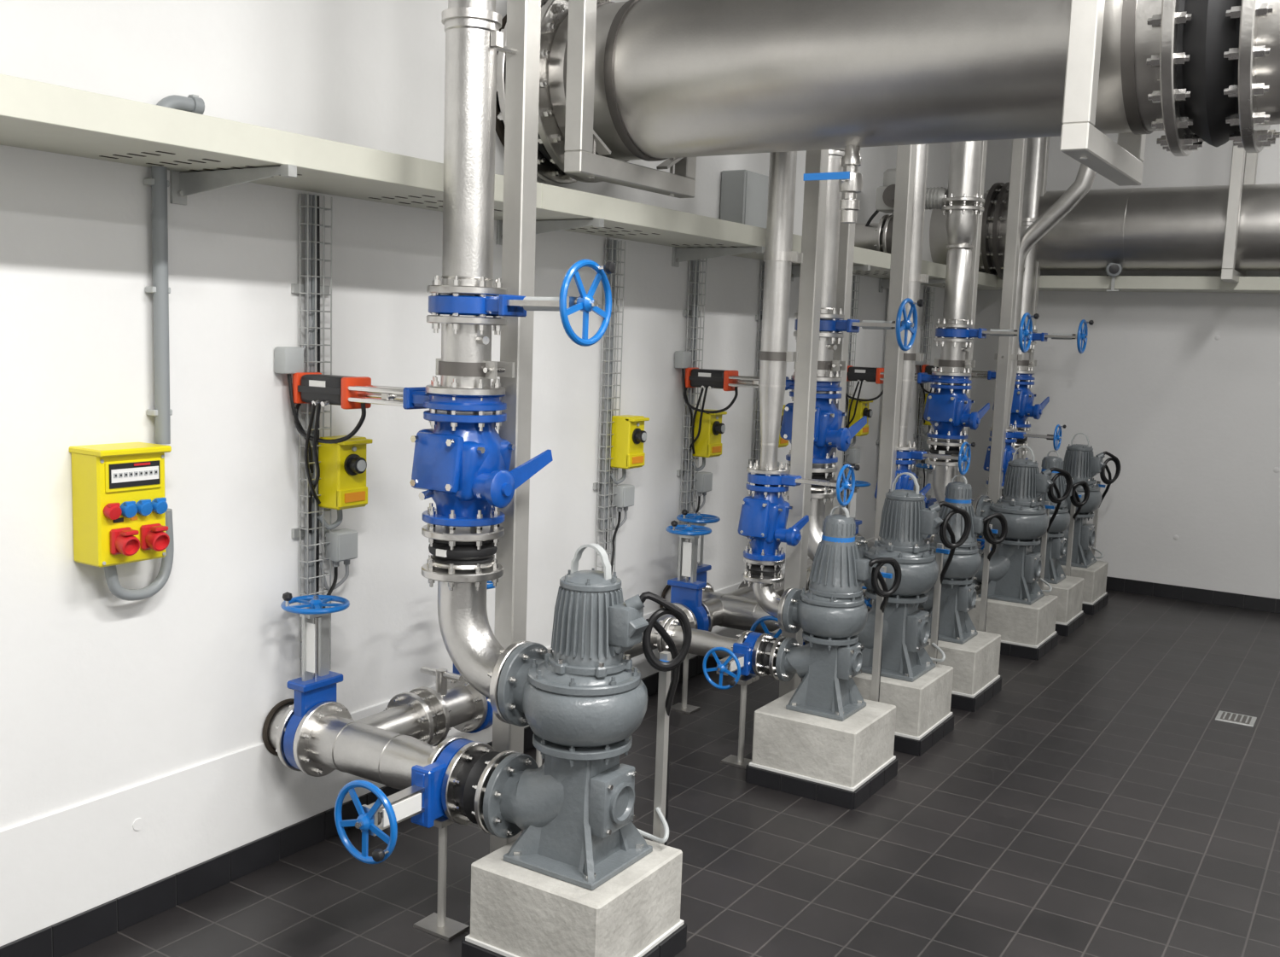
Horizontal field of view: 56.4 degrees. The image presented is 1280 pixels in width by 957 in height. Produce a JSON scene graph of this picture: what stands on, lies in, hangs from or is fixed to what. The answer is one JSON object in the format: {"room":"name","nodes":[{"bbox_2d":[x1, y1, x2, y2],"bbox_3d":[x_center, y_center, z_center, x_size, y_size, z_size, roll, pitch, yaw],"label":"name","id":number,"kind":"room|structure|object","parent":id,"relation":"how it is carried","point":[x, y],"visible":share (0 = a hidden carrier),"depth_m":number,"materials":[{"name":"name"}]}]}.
{"room":"mechanical room","nodes":[
{"label":"mechanical room","id":0,"kind":"room"},
{"bbox_2d":[0,0,951,946],"bbox_3d":[-0.818,-0.805,4.473,0.213,4.050,11.950,6,8,32],"label":"wall","id":1,"kind":"structure","parent":0,"point":[134,754],"depth_m":3.75,"materials":[{"name":"paint"}]},
{"bbox_2d":[68,442,171,567],"bbox_3d":[-1.429,0.071,3.319,0.192,0.321,0.218,6,8,32],"label":"box","id":2,"kind":"object","parent":1,"relation":"attached to","point":[119,505],"visible":1,"depth_m":3.26,"materials":[{"name":"yellow"}]},
{"bbox_2d":[103,94,204,600],"bbox_3d":[-1.388,-0.377,3.397,0.075,1.446,0.364,6,8,29],"label":"conduit pipe","id":3,"kind":"object","parent":1,"relation":"attached to","point":[159,183],"visible":0.77,"depth_m":3.40,"materials":[{"name":"grey"}]},
{"bbox_2d":[169,163,296,204],"bbox_3d":[-1.136,-0.893,3.332,0.475,0.240,0.061,6,8,32],"label":"bracket","id":4,"kind":"object","parent":1,"relation":"attached to","point":[183,184],"visible":0.64,"depth_m":3.37,"materials":[{"name":"white"}]},
{"bbox_2d":[0,73,997,287],"bbox_3d":[-0.664,-0.985,4.081,0.455,0.090,11.490,6,8,32],"label":"cable tray","id":5,"kind":"object","parent":4,"relation":"on","point":[36,115],"visible":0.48,"depth_m":3.31,"materials":[{"name":"beige"}]},
{"bbox_2d":[274,320,313,473],"bbox_3d":[-1.109,-0.261,3.867,0.062,0.504,0.140,6,8,32],"label":"junction box","id":6,"kind":"object","parent":1,"relation":"attached to","point":[288,360],"visible":0.94,"depth_m":3.82,"materials":[{"name":"grey"}]},
{"bbox_2d":[290,192,332,674],"bbox_3d":[-1.078,-0.130,3.956,0.052,1.582,0.150,6,8,32],"label":"cable tray","id":7,"kind":"object","parent":1,"relation":"attached to","point":[312,288],"visible":0.72,"depth_m":3.91,"materials":[{"name":"grey"}]},
{"bbox_2d":[319,528,357,608],"bbox_3d":[-1.054,0.378,4.038,0.093,0.397,0.208,6,8,27],"label":"junction box","id":8,"kind":"object","parent":1,"relation":"attached to","point":[343,544],"visible":0.75,"depth_m":4.04,"materials":[{"name":"grey"}]},
{"bbox_2d":[317,435,372,529],"bbox_3d":[-0.990,0.018,3.996,0.178,0.314,0.132,6,8,32],"label":"box","id":9,"kind":"object","parent":1,"relation":"attached to","point":[343,465],"visible":0.97,"depth_m":3.95,"materials":[{"name":"yellow"}]},
{"bbox_2d":[0,638,738,956],"bbox_3d":[-0.781,1.163,4.675,0.013,0.100,11.998,6,8,32],"label":"baseboard","id":10,"kind":"structure","parent":1,"relation":"attached to","point":[66,936],"depth_m":3.71,"materials":[{"name":"grey tile"}]},
{"bbox_2d":[496,218,604,244],"bbox_3d":[-0.343,-1.016,4.564,0.475,0.240,0.061,6,8,32],"label":"bracket","id":11,"kind":"object","parent":1,"relation":"attached to","point":[543,226],"visible":0.44,"depth_m":4.54,"materials":[{"name":"white"}]},
{"bbox_2d":[593,238,625,575],"bbox_3d":[-0.140,-0.276,5.414,0.052,1.582,0.150,6,8,32],"label":"cable tray","id":12,"kind":"object","parent":1,"relation":"attached to","point":[606,484],"visible":0.84,"depth_m":5.39,"materials":[{"name":"grey"}]},
{"bbox_2d":[609,483,634,574],"bbox_3d":[-0.115,0.231,5.497,0.093,0.397,0.208,6,8,27],"label":"junction box","id":13,"kind":"object","parent":1,"relation":"attached to","point":[625,496],"visible":0.98,"depth_m":5.49,"materials":[{"name":"grey"}]},
{"bbox_2d":[609,414,649,483],"bbox_3d":[-0.052,-0.128,5.455,0.178,0.314,0.132,6,8,32],"label":"box","id":14,"kind":"object","parent":1,"relation":"attached to","point":[629,436],"visible":0.99,"depth_m":5.40,"materials":[{"name":"yellow"}]},
{"bbox_2d":[674,333,694,431],"bbox_3d":[0.228,-0.470,5.946,0.062,0.504,0.140,6,8,32],"label":"junction box","id":15,"kind":"object","parent":1,"relation":"attached to","point":[683,358],"visible":1,"depth_m":5.89,"materials":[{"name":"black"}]},
{"bbox_2d":[676,258,706,566],"bbox_3d":[0.259,-0.338,6.034,0.052,1.582,0.150,6,8,32],"label":"cable tray","id":16,"kind":"object","parent":1,"relation":"attached to","point":[695,312],"visible":0.77,"depth_m":6.00,"materials":[{"name":"grey"}]},
{"bbox_2d":[676,508,720,525],"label":"valve","id":17,"kind":"object","parent":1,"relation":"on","point":[698,518],"depth_m":5.91,"materials":[{"name":"blue"}]},
{"bbox_2d":[691,471,712,513],"bbox_3d":[0.283,0.169,6.117,0.093,0.397,0.208,6,8,27],"label":"junction box","id":18,"kind":"object","parent":1,"relation":"attached to","point":[703,484],"visible":0.73,"depth_m":6.11,"materials":[{"name":"grey"}]},
{"bbox_2d":[692,408,727,471],"bbox_3d":[0.347,-0.190,6.075,0.178,0.314,0.132,6,8,32],"label":"box","id":19,"kind":"object","parent":1,"relation":"attached to","point":[708,444],"visible":0.94,"depth_m":6.02,"materials":[{"name":"yellow"}]},
{"bbox_2d":[671,246,765,267],"bbox_3d":[0.374,-1.128,5.679,0.475,0.240,0.061,6,8,32],"label":"bracket","id":20,"kind":"object","parent":1,"relation":"attached to","point":[679,254],"visible":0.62,"depth_m":5.72,"materials":[{"name":"white"}]},
{"bbox_2d":[683,366,759,453],"label":"actuator","id":21,"kind":"object","parent":1,"relation":"attached to","point":[724,380],"depth_m":5.84,"materials":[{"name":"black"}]},
{"bbox_2d":[720,169,768,228],"bbox_3d":[0.539,-1.379,6.197,0.145,0.398,1.201,6,8,32],"label":"upper cabinet","id":22,"kind":"object","parent":1,"relation":"attached to","point":[744,193],"visible":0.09,"depth_m":6.09,"materials":[{"name":"grey"}]},
{"bbox_2d":[748,261,764,546],"bbox_3d":[0.680,-0.404,6.688,0.052,1.582,0.150,6,8,32],"label":"cable tray","id":23,"kind":"object","parent":1,"relation":"attached to","point":[759,317],"visible":0.16,"depth_m":6.66,"materials":[{"name":"grey"}]},
{"bbox_2d":[839,274,860,514],"bbox_3d":[1.327,-0.505,7.694,0.052,1.582,0.150,6,8,32],"label":"ladder","id":24,"kind":"object","parent":1,"relation":"attached to","point":[853,290],"visible":0.41,"depth_m":7.65,"materials":[{"name":"grey"}]},
{"bbox_2d":[845,398,872,447],"bbox_3d":[1.414,-0.357,7.734,0.178,0.314,0.132,6,8,32],"label":"box","id":25,"kind":"object","parent":1,"relation":"attached to","point":[863,410],"visible":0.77,"depth_m":7.68,"materials":[{"name":"yellow"}]},
{"bbox_2d":[844,365,884,428],"label":"actuator","id":26,"kind":"object","parent":1,"relation":"attached to","point":[866,374],"depth_m":7.51,"materials":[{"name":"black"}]},
{"bbox_2d":[913,286,935,491],"bbox_3d":[2.108,-0.626,8.909,0.052,1.582,0.150,6,8,32],"label":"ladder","id":27,"kind":"object","parent":1,"relation":"attached to","point":[926,328],"visible":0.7,"depth_m":8.87,"materials":[{"name":"grey"}]},
{"bbox_2d":[62,584,1279,956],"bbox_3d":[1.797,1.556,3.027,6.600,0.100,12.350,6,8,32],"label":"floor","id":28,"kind":"structure","parent":0,"point":[1098,803],"depth_m":4.32,"materials":[{"name":"tile"}]},
{"bbox_2d":[262,698,518,940],"bbox_3d":[-0.785,1.037,3.753,0.971,0.571,0.244,6,8,32],"label":"pipe","id":29,"kind":"object","parent":28,"relation":"on","point":[327,739],"visible":0.71,"depth_m":3.68,"materials":[{"name":"metal"}]},
{"bbox_2d":[280,591,349,769],"bbox_3d":[-1.056,0.655,3.889,0.216,0.609,0.216,0,7,-13],"label":"valve","id":30,"kind":"object","parent":29,"relation":"on","point":[317,684],"visible":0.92,"depth_m":3.84,"materials":[{"name":"blue"}]},
{"bbox_2d":[334,738,474,863],"bbox_3d":[-0.626,0.916,3.442,0.231,0.237,0.566,6,8,32],"label":"valve","id":31,"kind":"object","parent":29,"relation":"attached to","point":[421,802],"visible":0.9,"depth_m":3.31,"materials":[{"name":"metal"}]},
{"bbox_2d":[453,750,500,824],"bbox_3d":[-0.451,0.912,3.526,0.104,0.215,0.215,6,8,32],"label":"expansion joint","id":32,"kind":"object","parent":29,"relation":"attached to","point":[469,773],"visible":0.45,"depth_m":3.46,"materials":[{"name":"black"}]},
{"bbox_2d":[489,0,541,853],"bbox_3d":[-0.365,-0.681,3.597,0.150,4.049,0.120,6,8,32],"label":"steel post","id":33,"kind":"object","parent":28,"relation":"on","point":[523,16],"visible":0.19,"depth_m":3.59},
{"bbox_2d":[461,838,686,956],"bbox_3d":[-0.181,1.233,3.450,0.474,0.300,0.474,6,8,32],"label":"concrete plinth","id":34,"kind":"object","parent":28,"relation":"on","point":[516,910],"visible":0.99,"depth_m":3.30,"materials":[{"name":"white"}]},
{"bbox_2d":[482,542,692,890],"bbox_3d":[-0.157,0.751,3.393,0.579,1.152,0.428,2,7,0],"label":"pump","id":35,"kind":"object","parent":34,"relation":"on","point":[583,701],"visible":1,"depth_m":3.30,"materials":[{"name":"grey"}]},
{"bbox_2d":[354,545,871,767],"bbox_3d":[0.663,0.754,6.355,0.210,0.599,5.920,6,8,32],"label":"pipe","id":36,"kind":"object","parent":28,"relation":"on","point":[424,713],"visible":0.27,"depth_m":4.18,"materials":[{"name":"metal"}]},
{"bbox_2d":[665,520,711,630],"bbox_3d":[0.220,0.489,5.606,0.216,0.609,0.216,0,7,-13],"label":"valve","id":37,"kind":"object","parent":36,"relation":"on","point":[686,591],"visible":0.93,"depth_m":5.57,"materials":[{"name":"blue"}]},
{"bbox_2d":[695,530,711,581],"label":"valve","id":38,"kind":"object","parent":36,"relation":"on","point":[702,568],"depth_m":5.97,"materials":[{"name":"blue"}]},
{"bbox_2d":[652,650,671,843],"bbox_3d":[0.064,0.942,3.592,0.095,0.860,0.070,6,8,32],"label":"stand","id":39,"kind":"object","parent":28,"relation":"on","point":[664,677],"visible":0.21,"depth_m":3.57,"materials":[{"name":"grey"}]},
{"bbox_2d":[651,616,785,768],"bbox_3d":[0.298,0.906,5.177,0.727,0.559,0.195,6,8,32],"label":"pipe","id":40,"kind":"object","parent":28,"relation":"on","point":[702,641],"visible":0.66,"depth_m":5.06,"materials":[{"name":"metal"}]},
{"bbox_2d":[702,631,762,689],"bbox_3d":[0.419,0.748,4.944,0.173,0.175,0.423,6,8,32],"label":"valve","id":41,"kind":"object","parent":40,"relation":"attached to","point":[739,662],"visible":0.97,"depth_m":4.84,"materials":[{"name":"metal"}]},
{"bbox_2d":[660,581,808,644],"bbox_3d":[0.552,0.829,5.832,0.971,0.571,0.244,6,8,32],"label":"pipe","id":42,"kind":"object","parent":28,"relation":"on","point":[741,613],"visible":0.17,"depth_m":5.79,"materials":[{"name":"metal"}]},
{"bbox_2d":[778,149,828,698],"bbox_3d":[0.727,-0.827,5.093,0.150,4.049,0.120,6,8,32],"label":"steel post","id":43,"kind":"object","parent":28,"relation":"on","point":[817,161],"visible":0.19,"depth_m":5.11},
{"bbox_2d":[745,687,898,809],"bbox_3d":[0.757,1.087,4.908,0.474,0.300,0.474,6,8,32],"label":"concrete plinth","id":44,"kind":"object","parent":28,"relation":"on","point":[839,763],"visible":1,"depth_m":4.74,"materials":[{"name":"white"}]},
{"bbox_2d":[775,505,901,721],"bbox_3d":[0.806,0.642,4.866,0.485,1.077,0.363,1,7,-5],"label":"pump","id":45,"kind":"object","parent":44,"relation":"on","point":[831,614],"visible":1,"depth_m":4.77,"materials":[{"name":"grey"}]},
{"bbox_2d":[824,167,858,517],"bbox_3d":[0.965,-0.895,5.721,0.150,4.049,0.120,6,8,32],"label":"steel post","id":46,"kind":"object","parent":28,"relation":"on","point":[845,258],"visible":0.14,"depth_m":5.70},
{"bbox_2d":[855,533,873,546],"bbox_3d":[1.619,0.662,7.491,0.971,0.571,0.244,6,8,32],"label":"pipe","id":47,"kind":"object","parent":28,"relation":"on","point":[871,544],"visible":0.02,"depth_m":7.55,"materials":[{"name":"metal"}]},
{"bbox_2d":[841,476,870,533],"bbox_3d":[1.348,0.280,7.627,0.216,0.609,0.216,0,7,-13],"label":"valve","id":48,"kind":"object","parent":47,"relation":"on","point":[852,505],"visible":0.39,"depth_m":7.57,"materials":[{"name":"blue"}]},
{"bbox_2d":[870,565,892,701],"bbox_3d":[1.002,0.796,5.050,0.095,0.860,0.070,6,8,32],"label":"stand","id":49,"kind":"object","parent":28,"relation":"on","point":[879,614],"visible":0.38,"depth_m":5.03,"materials":[{"name":"grey"}]},
{"bbox_2d":[869,144,916,610],"bbox_3d":[1.306,-0.924,6.048,0.150,4.049,0.120,6,8,32],"label":"steel post","id":50,"kind":"object","parent":28,"relation":"on","point":[905,165],"visible":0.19,"depth_m":6.04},
{"bbox_2d":[852,663,954,756],"bbox_3d":[1.156,1.025,5.528,0.474,0.300,0.474,6,8,32],"label":"concrete plinth","id":51,"kind":"object","parent":28,"relation":"on","point":[924,716],"visible":0.48,"depth_m":5.30,"materials":[{"name":"white"}]},
{"bbox_2d":[855,471,971,681],"bbox_3d":[1.228,0.539,5.516,0.520,1.152,0.493,6,8,32],"label":"pump","id":52,"kind":"object","parent":51,"relation":"on","point":[906,522],"visible":0.8,"depth_m":5.37,"materials":[{"name":"grey"}]},
{"bbox_2d":[929,542,949,663],"bbox_3d":[1.400,0.734,5.670,0.095,0.860,0.070,6,8,32],"label":"stand","id":53,"kind":"object","parent":28,"relation":"on","point":[940,550],"visible":0.5,"depth_m":5.64,"materials":[{"name":"grey"}]},
{"bbox_2d":[924,630,1001,711],"bbox_3d":[1.577,0.959,6.182,0.474,0.300,0.474,6,8,32],"label":"concrete plinth","id":54,"kind":"object","parent":28,"relation":"on","point":[974,662],"visible":0.49,"depth_m":5.94,"materials":[{"name":"white"}]},
{"bbox_2d":[918,474,1007,644],"bbox_3d":[1.625,0.514,6.139,0.485,1.077,0.363,1,7,-5],"label":"pump","id":55,"kind":"object","parent":54,"relation":"on","point":[958,592],"visible":0.71,"depth_m":6.04,"materials":[{"name":"grey"}]},
{"bbox_2d":[956,139,987,482],"bbox_3d":[2.027,-1.061,7.372,0.150,4.049,0.120,6,8,32],"label":"steel post","id":56,"kind":"object","parent":28,"relation":"on","point":[976,243],"visible":0.09,"depth_m":7.31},
{"bbox_2d":[978,523,997,631],"bbox_3d":[1.821,0.668,6.324,0.095,0.860,0.070,6,8,32],"label":"stand","id":57,"kind":"object","parent":28,"relation":"on","point":[987,545],"visible":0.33,"depth_m":6.30,"materials":[{"name":"grey"}]},
{"bbox_2d":[980,138,1027,588],"bbox_3d":[2.353,-1.082,7.638,0.150,4.049,0.120,6,8,32],"label":"steel post","id":58,"kind":"object","parent":28,"relation":"on","point":[1019,146],"visible":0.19,"depth_m":7.61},
{"bbox_2d":[967,588,1058,660],"bbox_3d":[2.224,0.858,7.188,0.474,0.300,0.474,6,8,32],"label":"concrete plinth","id":59,"kind":"object","parent":28,"relation":"on","point":[1026,631],"visible":0.6,"depth_m":6.97,"materials":[{"name":"white"}]},
{"bbox_2d":[972,445,1072,605],"bbox_3d":[2.250,0.376,7.130,0.585,1.152,0.428,2,7,0],"label":"pump","id":60,"kind":"object","parent":59,"relation":"on","point":[1015,569],"visible":0.89,"depth_m":7.04,"materials":[{"name":"grey"}]},
{"bbox_2d":[1016,136,1050,459],"bbox_3d":[2.804,-1.182,8.579,0.150,4.049,0.120,6,8,32],"label":"steel post","id":61,"kind":"object","parent":28,"relation":"on","point":[1046,144],"visible":0.02,"depth_m":8.49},
{"bbox_2d":[1038,500,1054,589],"bbox_3d":[2.468,0.567,7.329,0.095,0.860,0.070,6,8,32],"label":"stand","id":62,"kind":"object","parent":28,"relation":"on","point":[1044,541],"visible":0.43,"depth_m":7.30,"materials":[{"name":"grey"}]},
{"bbox_2d":[1036,575,1084,635],"bbox_3d":[2.606,0.798,7.783,0.474,0.300,0.474,6,8,32],"label":"concrete plinth","id":63,"kind":"object","parent":28,"relation":"on","point":[1070,615],"visible":0.41,"depth_m":7.55,"materials":[{"name":"white"}]},
{"bbox_2d":[1031,450,1089,583],"bbox_3d":[2.655,0.353,7.740,0.485,1.077,0.363,1,7,-5],"label":"pump","id":64,"kind":"object","parent":63,"relation":"on","point":[1056,545],"visible":0.55,"depth_m":7.64,"materials":[{"name":"grey"}]},
{"bbox_2d":[1064,490,1082,575],"bbox_3d":[2.851,0.507,7.924,0.095,0.860,0.070,6,8,32],"label":"stand","id":65,"kind":"object","parent":28,"relation":"on","point":[1073,507],"visible":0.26,"depth_m":7.90,"materials":[{"name":"grey"}]},
{"bbox_2d":[1060,560,1108,615],"bbox_3d":[3.005,0.736,8.403,0.474,0.300,0.474,6,8,32],"label":"concrete plinth","id":66,"kind":"object","parent":28,"relation":"on","point":[1095,596],"visible":0.36,"depth_m":8.16,"materials":[{"name":"white"}]},
{"bbox_2d":[1058,432,1120,568],"bbox_3d":[3.028,0.254,8.346,0.578,1.152,0.428,2,7,0],"label":"pump","id":67,"kind":"object","parent":66,"relation":"on","point":[1079,461],"visible":0.58,"depth_m":8.23,"materials":[{"name":"grey"}]},
{"bbox_2d":[1215,709,1256,727],"bbox_3d":[2.952,1.188,5.917,0.170,0.012,0.170,6,8,32],"label":"floor drain","id":68,"kind":"object","parent":28,"relation":"on","point":[1224,716],"visible":1,"depth_m":5.90,"materials":[{"name":"grey"}]},
{"bbox_3d":[2.401,0.540,8.706,0.971,0.571,0.244,6,8,32],"label":"pipe","id":69,"kind":"object","parent":28,"relation":"on","visible":0},
{"bbox_2d":[914,459,936,508],"bbox_3d":[2.130,0.158,8.842,0.216,0.609,0.216,0,7,-13],"label":"valve","id":70,"kind":"object","parent":69,"relation":"on","point":[930,500],"visible":0.46,"depth_m":8.78,"materials":[{"name":"blue"}]},
{"bbox_2d":[950,123,1279,599],"bbox_3d":[5.143,-1.013,7.864,6.600,4.050,0.204,6,8,32],"label":"wall","id":71,"kind":"structure","parent":0,"point":[1183,388],"depth_m":8.64,"materials":[{"name":"paint"}]},
{"bbox_2d":[939,275,1279,293],"bbox_3d":[4.976,-1.216,7.563,6.200,0.088,0.451,6,8,32],"label":"cable tray","id":72,"kind":"object","parent":71,"relation":"attached to","point":[1124,283],"visible":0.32,"depth_m":8.24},
{"bbox_2d":[1105,576,1279,613],"bbox_3d":[5.030,0.956,8.009,6.228,0.100,0.014,6,8,32],"label":"baseboard","id":73,"kind":"structure","parent":71,"relation":"attached to","point":[1236,600],"depth_m":8.64,"materials":[{"name":"grey tile"}]},
{"bbox_3d":[1.941,-2.561,2.521,6.600,0.100,12.350,6,8,32],"label":"ceiling","id":74,"kind":"structure","parent":0,"visible":0},
{"bbox_2d":[421,0,529,724],"bbox_3d":[-0.418,-0.986,3.404,0.383,3.402,0.284,6,8,32],"label":"riser pipe","id":75,"kind":"object","parent":74,"relation":"attached to","point":[474,39],"visible":0.78,"depth_m":3.41,"materials":[{"name":"metal"}]},
{"bbox_2d":[292,372,506,532],"bbox_3d":[-0.765,-0.043,3.697,0.822,0.532,0.244,6,8,32],"label":"valve","id":76,"kind":"object","parent":75,"relation":"attached to","point":[316,388],"visible":0.94,"depth_m":3.73,"materials":[{"name":"blue"}]},
{"bbox_2d":[428,539,497,564],"bbox_3d":[-0.530,0.207,3.570,0.204,0.082,0.207,6,8,32],"label":"expansion joint","id":77,"kind":"object","parent":75,"relation":"attached to","point":[465,552],"visible":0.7,"depth_m":3.49,"materials":[{"name":"black"}]},
{"bbox_2d":[409,408,552,529],"bbox_3d":[-0.490,-0.032,3.529,0.335,0.370,0.335,6,8,32],"label":"valve","id":78,"kind":"object","parent":75,"relation":"attached to","point":[462,463],"visible":0.94,"depth_m":3.45,"materials":[{"name":"blue"}]},
{"bbox_2d":[428,259,615,346],"bbox_3d":[-0.347,-0.500,3.383,0.596,0.236,0.236,6,8,32],"label":"valve","id":79,"kind":"object","parent":75,"relation":"attached to","point":[455,304],"visible":0.95,"depth_m":3.32,"materials":[{"name":"blue"}]},
{"bbox_2d":[564,0,696,197],"bbox_3d":[0.006,-1.964,4.501,0.200,1.699,0.900,6,8,32],"label":"support frame","id":80,"kind":"object","parent":74,"relation":"hanging from","point":[582,142],"visible":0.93,"depth_m":4.26,"materials":[{"name":"white"}]},
{"bbox_2d":[495,0,1279,184],"bbox_3d":[2.193,-1.265,3.164,6.215,0.732,0.732,6,8,32],"label":"pipe","id":81,"kind":"object","parent":80,"relation":"on","point":[674,78],"visible":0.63,"depth_m":3.79,"materials":[{"name":"metal"}]},
{"bbox_2d":[802,145,862,223],"bbox_3d":[0.677,-1.030,4.143,0.187,0.280,0.117,6,8,32],"label":"valve","id":82,"kind":"object","parent":81,"relation":"attached to","point":[850,181],"visible":0.99,"depth_m":4.11,"materials":[{"name":"metal"}]},
{"bbox_2d":[741,151,802,631],"bbox_3d":[0.611,-1.093,4.812,0.249,3.462,0.232,6,8,32],"label":"riser pipe","id":83,"kind":"object","parent":74,"relation":"attached to","point":[774,355],"visible":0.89,"depth_m":4.83,"materials":[{"name":"metal"}]},
{"bbox_2d":[746,564,780,577],"bbox_3d":[0.516,0.375,4.992,0.144,0.065,0.144,6,8,32],"label":"expansion joint","id":84,"kind":"object","parent":83,"relation":"attached to","point":[768,571],"visible":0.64,"depth_m":4.94,"materials":[{"name":"black"}]},
{"bbox_2d":[737,482,808,560],"bbox_3d":[0.554,0.180,4.952,0.271,0.355,0.236,6,8,32],"label":"valve","id":85,"kind":"object","parent":83,"relation":"attached to","point":[764,514],"visible":0.91,"depth_m":4.90,"materials":[{"name":"blue"}]},
{"bbox_2d":[747,463,860,506],"bbox_3d":[0.657,0.008,4.864,0.472,0.170,0.170,6,8,32],"label":"valve","id":86,"kind":"object","parent":83,"relation":"attached to","point":[758,479],"visible":0.95,"depth_m":4.82,"materials":[{"name":"blue"}]},
{"bbox_2d":[785,148,846,560],"bbox_3d":[0.919,-1.195,5.482,0.383,3.402,0.284,6,8,32],"label":"riser pipe","id":87,"kind":"object","parent":74,"relation":"attached to","point":[826,365],"visible":0.38,"depth_m":5.49,"materials":[{"name":"metal"}]},
{"bbox_2d":[779,389,866,465],"bbox_3d":[0.847,-0.241,5.607,0.335,0.370,0.335,6,8,32],"label":"valve","id":88,"kind":"object","parent":87,"relation":"attached to","point":[829,433],"visible":0.7,"depth_m":5.52,"materials":[{"name":"blue"}]},
{"bbox_2d":[794,297,924,350],"bbox_3d":[0.990,-0.709,5.462,0.596,0.236,0.236,6,8,32],"label":"valve","id":89,"kind":"object","parent":87,"relation":"attached to","point":[833,325],"visible":0.88,"depth_m":5.39,"materials":[{"name":"blue"}]},
{"bbox_2d":[896,143,929,451],"bbox_3d":[1.431,-1.221,6.086,0.249,3.462,0.232,6,8,32],"label":"riser pipe","id":90,"kind":"object","parent":74,"relation":"attached to","point":[915,278],"visible":0.22,"depth_m":6.06,"materials":[{"name":"metal"}]},
{"bbox_2d":[895,458,919,489],"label":"valve","id":91,"kind":"object","parent":90,"relation":"attached to","point":[904,481],"depth_m":6.15,"materials":[{"name":"blue"}]},
{"bbox_2d":[896,441,975,475],"bbox_3d":[1.476,-0.120,6.138,0.472,0.170,0.170,6,8,32],"label":"valve","id":92,"kind":"object","parent":90,"relation":"attached to","point":[921,455],"visible":0.87,"depth_m":6.08,"materials":[{"name":"blue"}]},
{"bbox_2d":[925,140,984,513],"bbox_3d":[1.984,-1.361,7.140,0.386,3.402,0.285,6,8,32],"label":"riser pipe","id":93,"kind":"object","parent":74,"relation":"attached to","point":[965,157],"visible":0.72,"depth_m":7.12,"materials":[{"name":"metal"}]},
{"bbox_2d":[854,168,948,253],"bbox_3d":[1.577,-1.606,7.356,0.625,0.587,0.300,6,8,32],"label":"pipe","id":94,"kind":"object","parent":93,"relation":"attached to","point":[876,236],"visible":0.4,"depth_m":7.29,"materials":[{"name":"metal"}]},
{"bbox_2d":[913,372,971,383],"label":"valve","id":95,"kind":"object","parent":93,"relation":"attached to","point":[922,377],"depth_m":7.19,"materials":[{"name":"blue"}]},
{"bbox_2d":[923,382,989,440],"bbox_3d":[1.914,-0.407,7.267,0.335,0.370,0.335,6,8,32],"label":"valve","id":96,"kind":"object","parent":93,"relation":"attached to","point":[947,409],"visible":0.98,"depth_m":7.18,"materials":[{"name":"blue"}]},
{"bbox_2d":[935,312,1039,352],"bbox_3d":[2.057,-0.875,7.121,0.596,0.236,0.236,6,8,32],"label":"valve","id":97,"kind":"object","parent":93,"relation":"attached to","point":[942,332],"visible":0.96,"depth_m":7.07,"materials":[{"name":"blue"}]},
{"bbox_2d":[1009,137,1044,459],"bbox_3d":[2.768,-1.483,8.357,0.383,3.402,0.284,6,8,32],"label":"riser pipe","id":98,"kind":"object","parent":74,"relation":"attached to","point":[1035,145],"visible":0.16,"depth_m":8.29,"materials":[{"name":"metal"}]},
{"bbox_2d":[992,379,1049,428],"bbox_3d":[2.696,-0.529,8.482,0.335,0.370,0.335,6,8,32],"label":"valve","id":99,"kind":"object","parent":98,"relation":"attached to","point":[1022,407],"visible":0.61,"depth_m":8.38,"materials":[{"name":"blue"}]},
{"bbox_2d":[1022,319,1093,353],"bbox_3d":[2.839,-0.997,8.336,0.596,0.236,0.236,6,8,32],"label":"valve","id":100,"kind":"object","parent":98,"relation":"attached to","point":[1082,334],"visible":0.81,"depth_m":8.24,"materials":[{"name":"blue"}]},
{"bbox_2d":[985,162,1096,497],"bbox_3d":[2.566,-1.363,7.562,0.559,3.461,0.231,6,8,32],"label":"riser pipe","id":101,"kind":"object","parent":74,"relation":"attached to","point":[1083,183],"visible":0.42,"depth_m":7.56,"materials":[{"name":"metal"}]},
{"bbox_2d":[1001,437,1018,486],"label":"valve","id":102,"kind":"object","parent":101,"relation":"attached to","point":[1009,450],"depth_m":7.75,"materials":[{"name":"blue"}]},
{"bbox_2d":[989,424,1066,450],"bbox_3d":[2.506,-0.280,7.739,0.472,0.170,0.170,6,8,32],"label":"valve","id":103,"kind":"object","parent":101,"relation":"attached to","point":[1056,437],"visible":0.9,"depth_m":7.68,"materials":[{"name":"blue"}]},
{"bbox_2d":[1059,0,1146,186],"bbox_3d":[1.461,-1.795,3.581,0.200,1.709,0.900,6,8,32],"label":"support frame","id":104,"kind":"object","parent":74,"relation":"hanging from","point":[1121,163],"visible":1,"depth_m":3.33,"materials":[{"name":"white"}]},
{"bbox_2d":[1220,142,1258,282],"bbox_3d":[3.992,-2.192,7.862,0.200,1.789,0.850,6,8,32],"label":"support frame","id":105,"kind":"object","parent":74,"relation":"hanging from","point":[1229,274],"visible":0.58,"depth_m":7.62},
{"bbox_2d":[929,182,1279,279],"bbox_3d":[4.885,-1.560,7.357,6.200,0.700,0.700,6,8,32],"label":"pipe","id":106,"kind":"object","parent":105,"relation":"on","point":[1160,228],"visible":0.66,"depth_m":8.05,"materials":[{"name":"grey"}]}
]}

